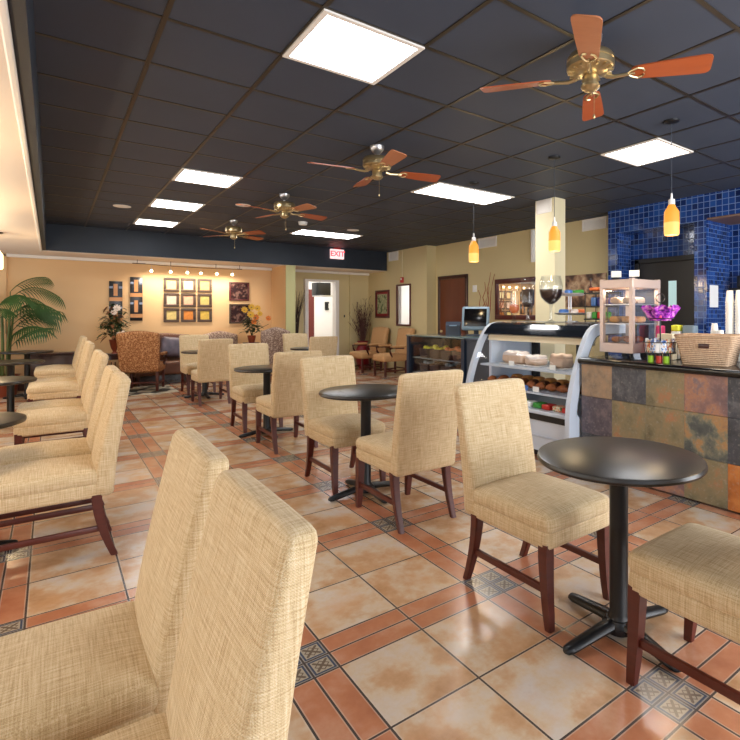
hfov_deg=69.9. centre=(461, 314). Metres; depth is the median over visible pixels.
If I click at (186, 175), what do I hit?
ceiling light panel
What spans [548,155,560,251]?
pendant lamp
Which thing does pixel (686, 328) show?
box
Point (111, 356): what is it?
end table
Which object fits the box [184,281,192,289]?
print
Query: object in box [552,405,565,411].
salad
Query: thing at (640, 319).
bread roll
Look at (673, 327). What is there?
box
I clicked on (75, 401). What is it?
dining chair
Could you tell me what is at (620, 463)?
cafe table
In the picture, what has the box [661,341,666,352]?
bar
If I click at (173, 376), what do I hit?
baseboard
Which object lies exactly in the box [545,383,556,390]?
croissant
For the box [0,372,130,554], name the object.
dining chair
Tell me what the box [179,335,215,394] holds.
dining chair
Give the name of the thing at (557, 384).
muffin
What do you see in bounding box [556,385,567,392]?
croissant
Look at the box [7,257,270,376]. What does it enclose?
wall
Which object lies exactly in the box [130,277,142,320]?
wall art panel
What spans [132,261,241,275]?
track light
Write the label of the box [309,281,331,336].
wall
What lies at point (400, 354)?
armchair
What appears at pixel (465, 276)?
door frame
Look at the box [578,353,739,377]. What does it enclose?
countertop
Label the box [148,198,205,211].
ceiling light panel
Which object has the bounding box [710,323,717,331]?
paper cup
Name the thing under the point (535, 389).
price card
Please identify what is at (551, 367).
price card
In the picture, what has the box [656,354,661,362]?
spice jar
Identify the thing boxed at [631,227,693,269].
wall
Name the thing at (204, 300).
print
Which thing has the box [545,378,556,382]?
bread roll
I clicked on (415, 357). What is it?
shelf
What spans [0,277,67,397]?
potted palm
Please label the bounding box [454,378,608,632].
dining chair
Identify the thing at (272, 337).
armchair
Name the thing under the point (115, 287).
wall art panel
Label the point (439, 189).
ceiling light panel
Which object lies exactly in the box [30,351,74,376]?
table
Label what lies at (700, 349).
seagrass basket
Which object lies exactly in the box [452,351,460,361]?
basket
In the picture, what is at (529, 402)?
salad
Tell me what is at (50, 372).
dining chair
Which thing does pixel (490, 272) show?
branches
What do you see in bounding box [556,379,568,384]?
bread roll
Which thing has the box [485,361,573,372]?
glass shelf
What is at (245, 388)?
dining chair
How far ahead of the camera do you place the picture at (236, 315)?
11.60 m
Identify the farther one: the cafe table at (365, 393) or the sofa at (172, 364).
the sofa at (172, 364)
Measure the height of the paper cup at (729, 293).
0.100 m
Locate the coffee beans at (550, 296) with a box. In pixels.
[540,289,561,303]
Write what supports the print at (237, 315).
attached to the picture at (236, 315)
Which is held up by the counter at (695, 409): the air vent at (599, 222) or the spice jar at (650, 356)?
the spice jar at (650, 356)
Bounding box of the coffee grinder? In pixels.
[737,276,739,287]
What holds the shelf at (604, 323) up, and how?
attached to the display case at (647, 289)
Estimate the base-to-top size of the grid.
0.006 m
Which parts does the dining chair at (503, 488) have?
leg, backrest, leg, seat, seat rail, leg, leg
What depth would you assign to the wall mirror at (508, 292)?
9.72 m
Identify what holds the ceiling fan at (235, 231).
hanging from the ceiling at (499, 38)
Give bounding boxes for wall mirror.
[396,284,410,325]
[495,276,534,319]
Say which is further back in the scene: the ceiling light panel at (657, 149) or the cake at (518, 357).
the cake at (518, 357)
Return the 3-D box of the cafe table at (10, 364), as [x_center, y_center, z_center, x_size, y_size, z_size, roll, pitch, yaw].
[-5.817,0.982,6.682,0.694,0.761,0.694,0,0,-44]
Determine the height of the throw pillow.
0.435 m
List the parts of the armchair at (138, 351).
leg, backrest, seat, leg, leg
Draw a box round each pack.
[587,312,592,318]
[589,287,599,290]
[591,297,597,305]
[592,312,597,318]
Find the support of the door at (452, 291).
in the wall at (586, 252)
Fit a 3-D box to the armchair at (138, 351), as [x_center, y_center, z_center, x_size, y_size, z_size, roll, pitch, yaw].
[-5.745,0.818,9.339,0.715,1.079,0.812,0,0,-20]
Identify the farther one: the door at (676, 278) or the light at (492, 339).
the door at (676, 278)
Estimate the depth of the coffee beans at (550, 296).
5.41 m
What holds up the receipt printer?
on the case at (414, 341)
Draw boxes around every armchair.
[116,331,166,390]
[203,331,237,343]
[261,327,289,375]
[350,327,388,372]
[373,327,414,376]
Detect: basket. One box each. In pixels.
[419,348,429,357]
[419,363,429,371]
[430,349,444,358]
[430,364,441,370]
[440,350,452,360]
[440,365,455,369]
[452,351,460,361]
[642,310,677,362]
[674,333,739,366]
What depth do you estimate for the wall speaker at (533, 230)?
9.24 m
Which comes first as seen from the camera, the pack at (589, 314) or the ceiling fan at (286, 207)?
the pack at (589, 314)
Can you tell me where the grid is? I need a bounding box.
[35,0,739,250]
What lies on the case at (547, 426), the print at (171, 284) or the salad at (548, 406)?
the salad at (548, 406)
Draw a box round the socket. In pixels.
[668,193,674,204]
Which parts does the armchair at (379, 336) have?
leg, seat, backrest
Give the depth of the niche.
6.58 m
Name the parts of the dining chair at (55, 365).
seat, backrest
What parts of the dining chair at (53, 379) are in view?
seat, backrest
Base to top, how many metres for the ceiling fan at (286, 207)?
0.463 m
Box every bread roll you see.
[511,374,522,378]
[522,375,533,380]
[533,376,544,381]
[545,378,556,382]
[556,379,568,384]
[610,316,621,322]
[622,316,636,322]
[635,316,645,322]
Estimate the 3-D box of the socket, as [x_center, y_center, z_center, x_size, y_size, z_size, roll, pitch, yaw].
[1.675,-0.923,4.134,0.052,0.092,0.052,0,0,-38]
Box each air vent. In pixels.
[389,251,397,260]
[478,236,496,248]
[582,216,606,231]
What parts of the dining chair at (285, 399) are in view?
leg, seat, seat rail, leg, backrest, leg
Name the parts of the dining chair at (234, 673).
seat, backrest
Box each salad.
[527,400,537,406]
[533,401,547,408]
[542,403,555,410]
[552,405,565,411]
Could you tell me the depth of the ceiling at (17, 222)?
5.34 m
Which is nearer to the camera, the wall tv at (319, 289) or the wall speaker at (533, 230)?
the wall speaker at (533, 230)
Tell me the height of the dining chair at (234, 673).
1.003 m
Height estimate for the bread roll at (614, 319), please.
0.060 m
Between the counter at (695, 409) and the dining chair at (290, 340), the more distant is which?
the dining chair at (290, 340)
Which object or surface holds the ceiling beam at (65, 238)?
attached to the wall at (282, 277)
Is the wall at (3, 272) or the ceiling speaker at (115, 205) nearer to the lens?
the ceiling speaker at (115, 205)
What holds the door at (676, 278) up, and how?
in the wall at (655, 244)
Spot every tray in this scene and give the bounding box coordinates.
[555,313,586,314]
[561,293,584,295]
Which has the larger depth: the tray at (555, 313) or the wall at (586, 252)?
the wall at (586, 252)
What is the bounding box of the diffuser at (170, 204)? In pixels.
[152,200,201,210]
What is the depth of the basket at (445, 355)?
6.85 m
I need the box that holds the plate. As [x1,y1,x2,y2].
[536,198,551,214]
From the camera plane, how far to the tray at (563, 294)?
5.55 m
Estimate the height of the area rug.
0.008 m
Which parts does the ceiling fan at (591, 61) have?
blade, blade arm, blade, blade arm, blade arm, blade, blade arm, blade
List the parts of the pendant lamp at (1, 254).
lamp shade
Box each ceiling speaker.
[113,204,130,207]
[235,204,250,206]
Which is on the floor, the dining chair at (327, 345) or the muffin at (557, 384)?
the dining chair at (327, 345)
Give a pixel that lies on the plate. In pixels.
(542, 206)
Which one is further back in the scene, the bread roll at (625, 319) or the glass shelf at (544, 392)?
the glass shelf at (544, 392)
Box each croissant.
[488,375,496,379]
[526,381,535,387]
[535,382,545,389]
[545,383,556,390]
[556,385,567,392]
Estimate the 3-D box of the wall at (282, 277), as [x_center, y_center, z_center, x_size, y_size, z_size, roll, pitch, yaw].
[-4.053,0.141,11.751,0.210,2.450,0.965,0,0,-38]
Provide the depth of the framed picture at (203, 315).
11.17 m
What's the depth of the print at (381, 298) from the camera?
13.06 m
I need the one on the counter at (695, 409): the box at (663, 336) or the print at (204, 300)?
the box at (663, 336)
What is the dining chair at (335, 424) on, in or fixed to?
on the floor
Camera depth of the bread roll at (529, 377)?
5.64 m
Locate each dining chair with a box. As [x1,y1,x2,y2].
[0,365,120,522]
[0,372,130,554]
[0,428,228,739]
[12,352,108,444]
[16,349,102,443]
[26,342,94,401]
[28,341,90,384]
[34,337,86,400]
[35,336,84,369]
[93,468,317,739]
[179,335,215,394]
[191,339,232,406]
[228,343,282,433]
[256,350,321,454]
[282,333,307,351]
[300,355,385,494]
[309,336,337,355]
[355,369,462,533]
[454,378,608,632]
[626,523,739,704]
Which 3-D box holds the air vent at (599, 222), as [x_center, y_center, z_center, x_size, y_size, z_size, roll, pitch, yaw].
[2.114,-1.446,8.264,0.021,0.185,0.470,0,0,-38]
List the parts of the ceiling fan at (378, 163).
blade, blade arm, blade, blade arm, blade, blade arm, blade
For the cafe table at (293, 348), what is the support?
on the floor
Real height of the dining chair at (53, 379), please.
1.003 m
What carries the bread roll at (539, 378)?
on the case at (547, 426)
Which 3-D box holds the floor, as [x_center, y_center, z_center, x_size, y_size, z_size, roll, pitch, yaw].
[-1.502,1.416,6.082,9.200,0.100,15.200,0,0,-38]
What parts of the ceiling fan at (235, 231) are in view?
blade, blade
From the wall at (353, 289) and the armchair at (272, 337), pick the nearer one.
the armchair at (272, 337)
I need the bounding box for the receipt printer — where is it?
[446,322,460,335]
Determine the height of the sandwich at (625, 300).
0.060 m
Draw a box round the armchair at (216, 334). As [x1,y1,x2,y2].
[203,331,237,343]
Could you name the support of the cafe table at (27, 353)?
on the floor
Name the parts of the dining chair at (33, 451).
seat, backrest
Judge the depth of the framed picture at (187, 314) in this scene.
10.98 m
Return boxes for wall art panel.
[109,281,122,324]
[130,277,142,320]
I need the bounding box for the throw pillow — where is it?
[160,337,179,356]
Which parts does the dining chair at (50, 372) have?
seat, seat rail, backrest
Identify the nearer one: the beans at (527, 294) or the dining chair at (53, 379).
the beans at (527, 294)
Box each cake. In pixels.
[500,350,529,364]
[522,354,548,366]
[547,353,572,369]
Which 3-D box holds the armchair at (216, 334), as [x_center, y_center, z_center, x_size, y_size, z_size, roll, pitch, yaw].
[-5.111,0.860,11.056,0.740,1.012,0.640,0,0,-38]
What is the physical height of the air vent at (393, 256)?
0.220 m
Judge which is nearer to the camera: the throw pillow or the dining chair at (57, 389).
the dining chair at (57, 389)
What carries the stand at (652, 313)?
on the counter at (695, 409)
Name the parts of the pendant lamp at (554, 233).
lamp shade, cord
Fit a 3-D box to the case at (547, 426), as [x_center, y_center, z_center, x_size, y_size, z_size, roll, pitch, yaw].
[0.906,0.722,5.432,1.083,1.288,1.470,0,0,-38]
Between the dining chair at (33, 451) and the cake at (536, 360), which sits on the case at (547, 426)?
the cake at (536, 360)
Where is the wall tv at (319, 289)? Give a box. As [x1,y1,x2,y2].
[312,282,331,296]
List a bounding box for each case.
[406,333,488,382]
[466,321,626,453]
[600,278,659,357]
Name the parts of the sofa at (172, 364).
seat, backrest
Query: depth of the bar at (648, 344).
4.05 m
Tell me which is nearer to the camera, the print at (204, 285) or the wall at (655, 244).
the wall at (655, 244)
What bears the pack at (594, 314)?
in the rack
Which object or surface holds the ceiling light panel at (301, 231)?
attached to the ceiling at (499, 38)
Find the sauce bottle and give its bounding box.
[588,279,592,292]
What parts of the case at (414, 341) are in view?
panel, frame, panel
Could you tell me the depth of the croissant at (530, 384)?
5.25 m
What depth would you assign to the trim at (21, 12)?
2.61 m
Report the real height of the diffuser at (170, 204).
0.006 m
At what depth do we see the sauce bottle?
5.43 m
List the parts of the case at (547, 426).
panel, price rail, kick rail, price rail, panel, door frame, panel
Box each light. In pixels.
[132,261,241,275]
[488,335,595,345]
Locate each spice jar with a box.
[648,354,653,361]
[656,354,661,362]
[663,354,669,362]
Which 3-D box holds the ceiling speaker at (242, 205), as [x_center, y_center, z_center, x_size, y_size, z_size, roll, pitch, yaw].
[-3.083,-1.541,7.305,0.200,0.010,0.200,0,0,-38]
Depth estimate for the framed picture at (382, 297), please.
13.03 m
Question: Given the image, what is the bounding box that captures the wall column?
[535,197,564,379]
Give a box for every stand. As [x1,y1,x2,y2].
[555,293,586,321]
[641,293,679,362]
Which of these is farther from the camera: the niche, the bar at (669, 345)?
the niche
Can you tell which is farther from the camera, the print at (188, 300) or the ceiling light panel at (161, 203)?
the print at (188, 300)
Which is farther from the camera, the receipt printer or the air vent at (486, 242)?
the air vent at (486, 242)
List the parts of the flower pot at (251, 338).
pot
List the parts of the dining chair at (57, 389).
seat, seat rail, backrest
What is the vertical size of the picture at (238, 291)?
0.415 m
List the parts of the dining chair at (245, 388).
leg, seat rail, leg, backrest, seat, leg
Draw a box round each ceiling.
[0,18,383,272]
[33,0,739,251]
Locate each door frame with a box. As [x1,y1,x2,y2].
[303,279,338,354]
[438,274,467,333]
[635,254,693,278]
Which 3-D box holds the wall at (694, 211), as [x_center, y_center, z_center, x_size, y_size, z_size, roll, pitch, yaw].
[3.926,-0.094,6.099,0.630,2.920,4.774,0,0,-38]
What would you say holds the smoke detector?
attached to the ceiling at (499, 38)
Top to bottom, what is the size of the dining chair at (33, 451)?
1.003 m
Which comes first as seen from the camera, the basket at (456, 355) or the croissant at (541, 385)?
the croissant at (541, 385)
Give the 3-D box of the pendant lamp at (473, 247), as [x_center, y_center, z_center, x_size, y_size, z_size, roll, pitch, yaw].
[0.141,-1.083,6.070,0.120,0.928,0.120,0,0,-38]
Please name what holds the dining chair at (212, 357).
on the floor
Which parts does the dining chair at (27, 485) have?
seat rail, seat, leg, leg, backrest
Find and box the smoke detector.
[298,221,307,225]
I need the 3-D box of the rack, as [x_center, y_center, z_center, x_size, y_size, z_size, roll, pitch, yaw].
[1.447,-0.082,5.356,0.200,0.320,0.300,0,0,-38]
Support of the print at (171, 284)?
attached to the framed picture at (170, 284)
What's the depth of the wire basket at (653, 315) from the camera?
4.00 m
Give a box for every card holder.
[611,271,620,279]
[629,270,638,278]
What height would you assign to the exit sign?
0.260 m
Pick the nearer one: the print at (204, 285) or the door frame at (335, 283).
the print at (204, 285)
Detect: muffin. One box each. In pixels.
[520,377,528,384]
[552,382,560,390]
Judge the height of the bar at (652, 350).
0.109 m
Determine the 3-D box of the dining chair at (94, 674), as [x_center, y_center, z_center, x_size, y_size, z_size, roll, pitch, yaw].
[-1.000,0.865,1.312,0.667,1.003,0.484,0,0,-38]
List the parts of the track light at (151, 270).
rail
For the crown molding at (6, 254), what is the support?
attached to the wall at (83, 286)
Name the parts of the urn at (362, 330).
dried stem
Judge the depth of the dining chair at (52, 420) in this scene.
4.54 m
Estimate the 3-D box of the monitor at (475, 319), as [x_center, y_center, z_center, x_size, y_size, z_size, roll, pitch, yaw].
[0.190,0.089,6.903,0.370,0.394,0.220,0,0,11]
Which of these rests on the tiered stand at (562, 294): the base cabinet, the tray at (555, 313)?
the tray at (555, 313)
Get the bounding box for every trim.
[0,0,41,250]
[7,0,45,249]
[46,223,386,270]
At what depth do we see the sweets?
5.84 m
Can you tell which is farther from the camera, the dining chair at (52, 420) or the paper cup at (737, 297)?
the dining chair at (52, 420)
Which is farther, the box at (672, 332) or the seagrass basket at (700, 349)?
the box at (672, 332)
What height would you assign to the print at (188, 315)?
0.236 m
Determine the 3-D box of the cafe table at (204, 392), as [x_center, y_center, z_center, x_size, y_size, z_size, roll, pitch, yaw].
[-4.276,0.982,8.618,0.694,0.761,0.694,0,0,-38]
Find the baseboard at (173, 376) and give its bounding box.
[17,374,185,390]
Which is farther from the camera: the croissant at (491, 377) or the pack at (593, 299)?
the croissant at (491, 377)
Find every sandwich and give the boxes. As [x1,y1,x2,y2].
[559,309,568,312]
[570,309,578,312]
[610,297,622,303]
[622,297,635,303]
[635,297,644,303]
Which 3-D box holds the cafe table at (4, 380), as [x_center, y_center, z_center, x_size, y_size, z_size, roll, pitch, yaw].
[-4.340,0.982,4.753,0.694,0.761,0.694,0,0,-38]
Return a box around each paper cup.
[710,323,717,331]
[725,290,734,302]
[735,290,739,302]
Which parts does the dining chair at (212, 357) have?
leg, seat, leg, backrest, leg, leg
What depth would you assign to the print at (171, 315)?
10.78 m
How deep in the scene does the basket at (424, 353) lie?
7.25 m
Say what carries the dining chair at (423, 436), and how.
on the floor
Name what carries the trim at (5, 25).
attached to the ceiling at (17, 222)
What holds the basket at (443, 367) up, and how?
on the case at (414, 341)
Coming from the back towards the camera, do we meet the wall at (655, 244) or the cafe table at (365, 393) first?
the wall at (655, 244)
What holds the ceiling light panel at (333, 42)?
attached to the ceiling at (499, 38)
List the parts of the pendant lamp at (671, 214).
cord, lamp shade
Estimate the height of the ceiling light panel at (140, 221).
0.014 m
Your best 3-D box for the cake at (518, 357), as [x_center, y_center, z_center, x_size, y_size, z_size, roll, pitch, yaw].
[0.594,0.460,5.612,0.201,0.148,0.336,0,0,-38]
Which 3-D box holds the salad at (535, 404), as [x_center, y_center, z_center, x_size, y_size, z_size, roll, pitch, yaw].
[0.766,0.878,5.040,0.120,0.050,0.105,0,0,-38]
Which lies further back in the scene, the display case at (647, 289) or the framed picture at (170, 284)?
the framed picture at (170, 284)
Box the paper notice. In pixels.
[710,285,717,306]
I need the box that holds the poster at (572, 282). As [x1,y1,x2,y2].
[565,273,606,306]
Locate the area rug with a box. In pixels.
[128,385,178,395]
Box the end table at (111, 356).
[106,353,117,365]
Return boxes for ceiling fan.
[201,220,265,247]
[238,193,326,229]
[307,144,440,196]
[480,14,713,120]
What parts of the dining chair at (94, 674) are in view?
seat, seat rail, backrest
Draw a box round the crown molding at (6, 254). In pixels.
[3,253,368,275]
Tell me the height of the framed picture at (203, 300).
0.288 m
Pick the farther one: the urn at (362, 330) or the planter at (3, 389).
the urn at (362, 330)
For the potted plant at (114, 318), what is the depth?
9.65 m
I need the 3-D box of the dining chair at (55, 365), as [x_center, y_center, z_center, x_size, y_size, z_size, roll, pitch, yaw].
[-6.773,0.865,8.744,0.667,1.003,0.484,0,0,-38]
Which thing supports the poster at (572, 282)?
attached to the wall at (586, 252)
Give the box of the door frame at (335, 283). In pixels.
[303,279,338,354]
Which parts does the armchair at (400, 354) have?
leg, armrest, leg, seat, armrest, backrest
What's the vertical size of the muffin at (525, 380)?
0.085 m
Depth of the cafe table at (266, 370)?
5.88 m
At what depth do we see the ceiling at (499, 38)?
4.00 m
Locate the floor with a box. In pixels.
[0,367,739,739]
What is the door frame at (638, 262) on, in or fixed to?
attached to the wall at (655, 244)
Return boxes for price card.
[533,386,538,391]
[549,365,555,370]
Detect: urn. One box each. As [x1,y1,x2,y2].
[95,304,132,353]
[349,296,373,368]
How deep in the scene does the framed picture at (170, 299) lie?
10.78 m
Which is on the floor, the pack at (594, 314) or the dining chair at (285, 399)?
the dining chair at (285, 399)
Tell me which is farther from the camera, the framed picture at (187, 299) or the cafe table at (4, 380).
the framed picture at (187, 299)
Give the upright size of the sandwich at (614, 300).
0.060 m
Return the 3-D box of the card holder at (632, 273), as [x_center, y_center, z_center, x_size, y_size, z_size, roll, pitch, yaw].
[1.518,-0.351,4.558,0.085,0.082,0.030,0,0,19]
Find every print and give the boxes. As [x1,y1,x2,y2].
[167,280,176,288]
[167,295,175,303]
[167,311,175,319]
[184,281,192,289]
[184,296,192,304]
[184,311,192,319]
[200,281,208,289]
[200,296,208,304]
[200,311,208,318]
[231,306,248,321]
[377,294,386,313]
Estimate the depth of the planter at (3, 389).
8.56 m
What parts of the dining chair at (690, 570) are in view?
leg, seat, seat rail, leg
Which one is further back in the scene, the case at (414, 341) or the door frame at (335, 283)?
the door frame at (335, 283)
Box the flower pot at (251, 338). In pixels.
[239,304,270,342]
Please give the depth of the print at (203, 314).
11.18 m
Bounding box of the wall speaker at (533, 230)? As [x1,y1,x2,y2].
[531,229,534,261]
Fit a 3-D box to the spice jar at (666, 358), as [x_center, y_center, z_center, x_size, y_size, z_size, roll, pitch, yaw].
[1.590,0.341,4.024,0.048,0.068,0.048,0,0,-38]
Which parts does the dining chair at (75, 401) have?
seat, backrest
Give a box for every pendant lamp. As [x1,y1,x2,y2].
[0,232,2,268]
[469,181,478,261]
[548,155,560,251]
[664,118,679,235]
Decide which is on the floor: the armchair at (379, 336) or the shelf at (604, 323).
the armchair at (379, 336)
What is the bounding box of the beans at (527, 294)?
[522,289,533,306]
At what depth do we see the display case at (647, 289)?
4.62 m
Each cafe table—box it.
[0,350,53,398]
[0,359,44,411]
[0,376,36,385]
[0,412,26,544]
[181,350,223,398]
[234,365,292,437]
[290,347,308,350]
[319,384,397,503]
[537,436,707,672]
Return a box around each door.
[309,289,313,338]
[440,278,464,333]
[640,260,693,353]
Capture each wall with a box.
[0,253,6,359]
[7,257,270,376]
[271,265,294,332]
[295,272,368,364]
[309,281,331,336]
[369,245,435,371]
[436,216,607,381]
[608,187,739,354]
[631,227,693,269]
[730,224,739,333]
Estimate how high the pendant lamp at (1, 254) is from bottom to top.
0.480 m
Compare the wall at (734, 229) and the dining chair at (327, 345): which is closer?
the wall at (734, 229)
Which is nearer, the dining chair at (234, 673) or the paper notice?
the dining chair at (234, 673)
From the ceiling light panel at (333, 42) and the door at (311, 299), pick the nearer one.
the ceiling light panel at (333, 42)
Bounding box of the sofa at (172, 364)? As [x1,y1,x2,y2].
[133,333,195,386]
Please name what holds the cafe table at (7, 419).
on the floor
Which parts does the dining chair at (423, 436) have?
leg, seat rail, seat, leg, leg, backrest, leg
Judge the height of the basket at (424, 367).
0.130 m
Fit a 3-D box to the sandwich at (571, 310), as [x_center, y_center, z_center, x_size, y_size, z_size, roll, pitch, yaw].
[1.211,-0.033,5.571,0.070,0.055,0.100,0,0,-7]
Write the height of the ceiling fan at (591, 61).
0.463 m
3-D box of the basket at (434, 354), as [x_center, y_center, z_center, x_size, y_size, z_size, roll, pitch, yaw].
[-0.282,0.539,7.151,0.250,0.130,0.220,0,0,-38]
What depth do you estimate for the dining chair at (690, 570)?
1.81 m
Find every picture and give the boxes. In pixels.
[164,277,178,291]
[164,293,178,306]
[164,308,178,321]
[181,278,195,291]
[181,293,195,306]
[181,308,195,321]
[197,279,211,292]
[197,294,211,306]
[197,308,211,321]
[229,282,248,300]
[229,304,249,323]
[375,290,389,317]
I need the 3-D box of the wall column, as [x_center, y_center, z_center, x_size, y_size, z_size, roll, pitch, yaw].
[1.195,-0.090,6.994,0.215,2.909,0.340,0,0,-38]
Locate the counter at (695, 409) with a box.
[578,353,739,513]
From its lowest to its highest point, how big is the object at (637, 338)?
0.050 m
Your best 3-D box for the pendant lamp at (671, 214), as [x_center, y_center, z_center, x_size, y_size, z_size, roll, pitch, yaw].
[1.675,-1.091,4.134,0.120,0.913,0.120,0,0,-38]
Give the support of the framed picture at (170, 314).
attached to the wall at (83, 286)
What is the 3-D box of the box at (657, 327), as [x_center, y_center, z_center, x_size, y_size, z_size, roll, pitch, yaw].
[1.739,0.235,4.536,0.070,0.280,0.055,0,0,-38]
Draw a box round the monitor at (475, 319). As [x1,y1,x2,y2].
[461,307,489,335]
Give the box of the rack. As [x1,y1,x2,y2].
[584,291,619,321]
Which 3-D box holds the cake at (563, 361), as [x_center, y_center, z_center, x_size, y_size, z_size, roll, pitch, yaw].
[0.985,0.458,5.118,0.201,0.153,0.212,0,0,-38]
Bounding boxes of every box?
[656,326,664,337]
[657,334,676,359]
[671,325,682,330]
[671,331,682,358]
[683,325,697,332]
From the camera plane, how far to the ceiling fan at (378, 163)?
4.71 m
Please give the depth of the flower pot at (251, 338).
11.22 m
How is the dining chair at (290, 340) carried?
on the floor
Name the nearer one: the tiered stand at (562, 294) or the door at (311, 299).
the tiered stand at (562, 294)
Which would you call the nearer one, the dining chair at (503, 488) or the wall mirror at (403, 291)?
the dining chair at (503, 488)
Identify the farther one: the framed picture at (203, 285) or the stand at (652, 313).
the framed picture at (203, 285)
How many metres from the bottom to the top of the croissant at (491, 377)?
0.073 m
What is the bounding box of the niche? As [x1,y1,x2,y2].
[707,213,739,224]
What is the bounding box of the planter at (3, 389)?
[0,373,19,397]
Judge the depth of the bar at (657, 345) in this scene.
3.99 m
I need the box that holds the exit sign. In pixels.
[330,247,344,258]
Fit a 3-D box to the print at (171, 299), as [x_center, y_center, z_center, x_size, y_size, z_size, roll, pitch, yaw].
[-6.046,-0.307,10.790,0.232,0.236,0.012,0,0,-38]
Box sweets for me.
[509,304,518,312]
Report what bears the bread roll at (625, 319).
on the display case at (647, 289)
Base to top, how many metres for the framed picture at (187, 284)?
0.288 m
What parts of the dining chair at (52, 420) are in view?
leg, seat, seat rail, leg, backrest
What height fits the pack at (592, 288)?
0.035 m
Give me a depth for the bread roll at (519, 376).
5.77 m
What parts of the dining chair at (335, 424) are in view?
leg, backrest, leg, seat, seat rail, leg, leg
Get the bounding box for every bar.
[647,340,650,352]
[650,339,655,352]
[655,343,660,352]
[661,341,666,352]
[666,339,671,352]
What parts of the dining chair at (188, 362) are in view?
leg, seat rail, leg, seat, backrest, leg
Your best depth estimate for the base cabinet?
6.24 m
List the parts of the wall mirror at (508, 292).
panel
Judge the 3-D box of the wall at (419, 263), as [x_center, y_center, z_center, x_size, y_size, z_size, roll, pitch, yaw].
[-1.537,-0.094,12.689,0.250,2.920,2.760,0,0,-38]
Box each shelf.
[414,356,460,362]
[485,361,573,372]
[525,387,581,398]
[604,304,656,305]
[604,323,656,323]
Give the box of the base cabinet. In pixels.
[466,338,488,381]
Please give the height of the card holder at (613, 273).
0.082 m
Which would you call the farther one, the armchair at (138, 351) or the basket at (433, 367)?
the armchair at (138, 351)
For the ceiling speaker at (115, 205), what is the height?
0.010 m
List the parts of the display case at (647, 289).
door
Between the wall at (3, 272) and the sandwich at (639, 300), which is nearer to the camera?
the sandwich at (639, 300)
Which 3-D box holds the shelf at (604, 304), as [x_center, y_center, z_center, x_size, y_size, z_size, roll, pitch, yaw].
[1.516,-0.090,4.665,0.400,0.008,0.316,0,0,-38]
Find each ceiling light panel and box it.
[133,218,179,227]
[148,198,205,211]
[172,168,242,187]
[282,8,424,84]
[289,229,362,238]
[411,182,514,204]
[601,138,693,166]

